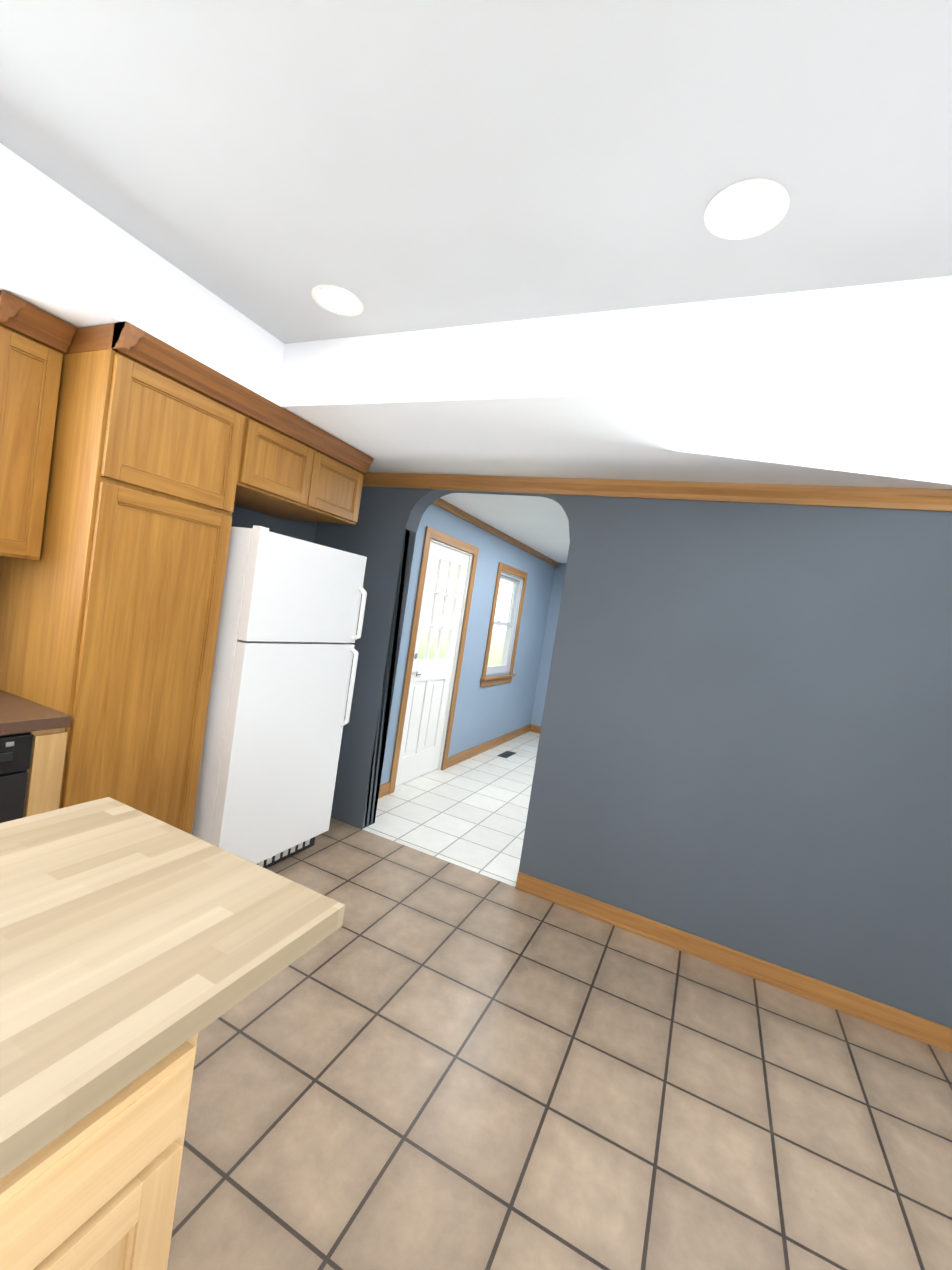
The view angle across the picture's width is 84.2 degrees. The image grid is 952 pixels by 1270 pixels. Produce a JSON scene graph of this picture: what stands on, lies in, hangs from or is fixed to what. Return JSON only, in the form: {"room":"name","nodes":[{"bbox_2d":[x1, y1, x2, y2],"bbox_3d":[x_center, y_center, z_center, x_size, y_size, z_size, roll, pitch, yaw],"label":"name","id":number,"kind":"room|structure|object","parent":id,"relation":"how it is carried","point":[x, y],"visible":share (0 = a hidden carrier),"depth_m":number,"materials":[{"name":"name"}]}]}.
{"room":"kitchen","nodes":[
{"label":"kitchen","id":0,"kind":"room"},
{"bbox_2d":[231,505,316,542],"bbox_3d":[-2.443,-0.267,1.128,0.120,2.750,6.010,10,3,24],"label":"wall","id":1,"kind":"structure","parent":0,"point":[296,529],"depth_m":3.36,"materials":[{"name":"grey paint"}]},
{"bbox_2d":[0,290,76,560],"bbox_3d":[-1.725,-0.722,1.899,0.388,0.856,0.224,10,3,24],"label":"upper cabinet","id":2,"kind":"object","parent":1,"relation":"attached to","point":[30,372],"visible":1,"depth_m":1.86,"materials":[{"name":"brown wood"}]},
{"bbox_2d":[380,504,555,784],"bbox_3d":[0.078,-0.001,5.546,0.120,2.600,4.130,10,3,24],"label":"wall","id":3,"kind":"structure","parent":0,"point":[484,714],"depth_m":5.42,"materials":[{"name":"blue paint"}]},
{"bbox_2d":[389,526,478,793],"bbox_3d":[-0.371,0.213,4.574,0.176,2.125,0.970,10,3,24],"label":"door","id":4,"kind":"structure","parent":3,"relation":"in","point":[424,715],"depth_m":4.60,"materials":[{"name":"white"}]},
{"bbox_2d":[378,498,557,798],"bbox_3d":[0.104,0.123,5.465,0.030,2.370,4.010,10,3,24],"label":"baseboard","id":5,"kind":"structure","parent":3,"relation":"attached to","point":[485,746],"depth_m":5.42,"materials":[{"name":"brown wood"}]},
{"bbox_2d":[480,562,527,686],"bbox_3d":[0.295,-0.102,5.906,0.160,1.315,0.930,10,3,24],"label":"window","id":6,"kind":"structure","parent":3,"relation":"in","point":[505,572],"depth_m":6.12,"materials":[{"name":"brown plastic"}]},
{"bbox_2d":[0,0,951,489],"bbox_3d":[0.150,-1.009,-0.045,5.280,0.420,5.750,10,3,24],"label":"ceiling","id":7,"kind":"structure","parent":0,"point":[490,214],"depth_m":1.47,"materials":[{"name":"white paint"}]},
{"bbox_2d":[311,284,362,315],"bbox_3d":[-0.529,-1.275,2.013,0.193,0.006,0.193,8,3,-21],"label":"recessed light","id":8,"kind":"object","parent":7,"relation":"in","point":[337,300],"depth_m":2.00,"materials":[{"name":"white"}]},
{"bbox_2d":[704,178,789,239],"bbox_3d":[0.678,-1.066,1.326,0.193,0.006,0.193,8,3,-21],"label":"recessed light","id":9,"kind":"object","parent":7,"relation":"in","point":[746,209],"depth_m":1.31,"materials":[{"name":"white"}]},
{"bbox_2d":[440,493,569,562],"bbox_3d":[1.719,-0.921,4.756,3.200,0.230,4.010,10,3,24],"label":"ceiling","id":10,"kind":"structure","parent":0,"point":[539,524],"depth_m":4.46,"materials":[{"name":"white paint"}]},
{"bbox_2d":[532,562,566,725],"bbox_3d":[2.409,0.300,6.680,3.180,2.600,0.120,10,3,24],"label":"wall","id":11,"kind":"structure","parent":0,"point":[557,585],"depth_m":7.26,"materials":[{"name":"blue paint"}]},
{"bbox_2d":[532,725,540,733],"bbox_3d":[2.378,0.414,6.617,3.150,2.370,0.014,10,3,24],"label":"baseboard","id":12,"kind":"structure","parent":11,"relation":"attached to","point":[535,728],"depth_m":7.29,"materials":[{"name":"brown wood"}]},
{"bbox_2d":[167,731,951,1269],"bbox_3d":[0.631,1.573,1.950,5.520,0.054,10.140,10,3,24],"label":"floor","id":13,"kind":"structure","parent":0,"point":[419,1061],"depth_m":1.72,"materials":[{"name":"tile"}]},
{"bbox_2d":[0,730,43,822],"bbox_3d":[-1.969,0.719,1.615,0.622,0.900,0.666,10,3,24],"label":"base cabinet","id":14,"kind":"object","parent":13,"relation":"on","point":[33,738],"depth_m":1.75,"materials":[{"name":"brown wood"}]},
{"bbox_2d":[0,690,71,733],"bbox_3d":[-2.175,0.232,0.982,0.627,0.040,2.224,10,3,24],"label":"countertop","id":15,"kind":"structure","parent":14,"relation":"on","point":[16,713],"depth_m":1.82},
{"bbox_2d":[0,1001,235,1269],"bbox_3d":[-0.910,0.932,0.470,0.608,0.888,0.968,10,3,24],"label":"kitchen island","id":16,"kind":"object","parent":13,"relation":"on","point":[100,1192],"depth_m":0.65,"materials":[{"name":"brown wood"}]},
{"bbox_2d":[0,797,344,1168],"bbox_3d":[-0.843,0.464,0.589,0.740,0.042,1.250,10,3,24],"label":"island countertop","id":17,"kind":"structure","parent":16,"relation":"on","point":[123,929],"depth_m":0.83,"materials":[{"name":"beige wood"}]},
{"bbox_2d":[0,321,373,834],"bbox_3d":[-1.365,0.045,2.630,0.665,2.326,1.430,10,3,24],"label":"pantry","id":18,"kind":"object","parent":13,"relation":"on","point":[110,603],"visible":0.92,"depth_m":2.04,"materials":[{"name":"brown wood"}]},
{"bbox_2d":[192,525,366,868],"bbox_3d":[-1.210,0.345,2.867,0.743,1.760,0.785,10,3,24],"label":"fridge","id":19,"kind":"object","parent":13,"relation":"on","point":[285,651],"visible":0.69,"depth_m":2.59,"materials":[{"name":"white metal"}]},
{"bbox_2d":[314,486,951,1027],"bbox_3d":[1.198,0.212,2.683,5.280,2.750,0.140,10,3,24],"label":"wall","id":20,"kind":"structure","parent":0,"point":[744,744],"depth_m":2.55,"materials":[{"name":"grey paint"}]},
{"bbox_2d":[360,472,951,511],"bbox_3d":[1.296,-0.691,2.564,5.280,0.083,0.038,10,3,24],"label":"crown molding","id":21,"kind":"structure","parent":20,"relation":"attached to","point":[893,498],"depth_m":2.66,"materials":[{"name":"brown wood"}]},
{"bbox_2d":[515,872,951,1052],"bbox_3d":[1.773,1.657,2.297,3.430,0.095,0.018,10,3,24],"label":"baseboard","id":22,"kind":"structure","parent":20,"relation":"attached to","point":[924,1030],"depth_m":2.49,"materials":[{"name":"brown wood"}]}
]}

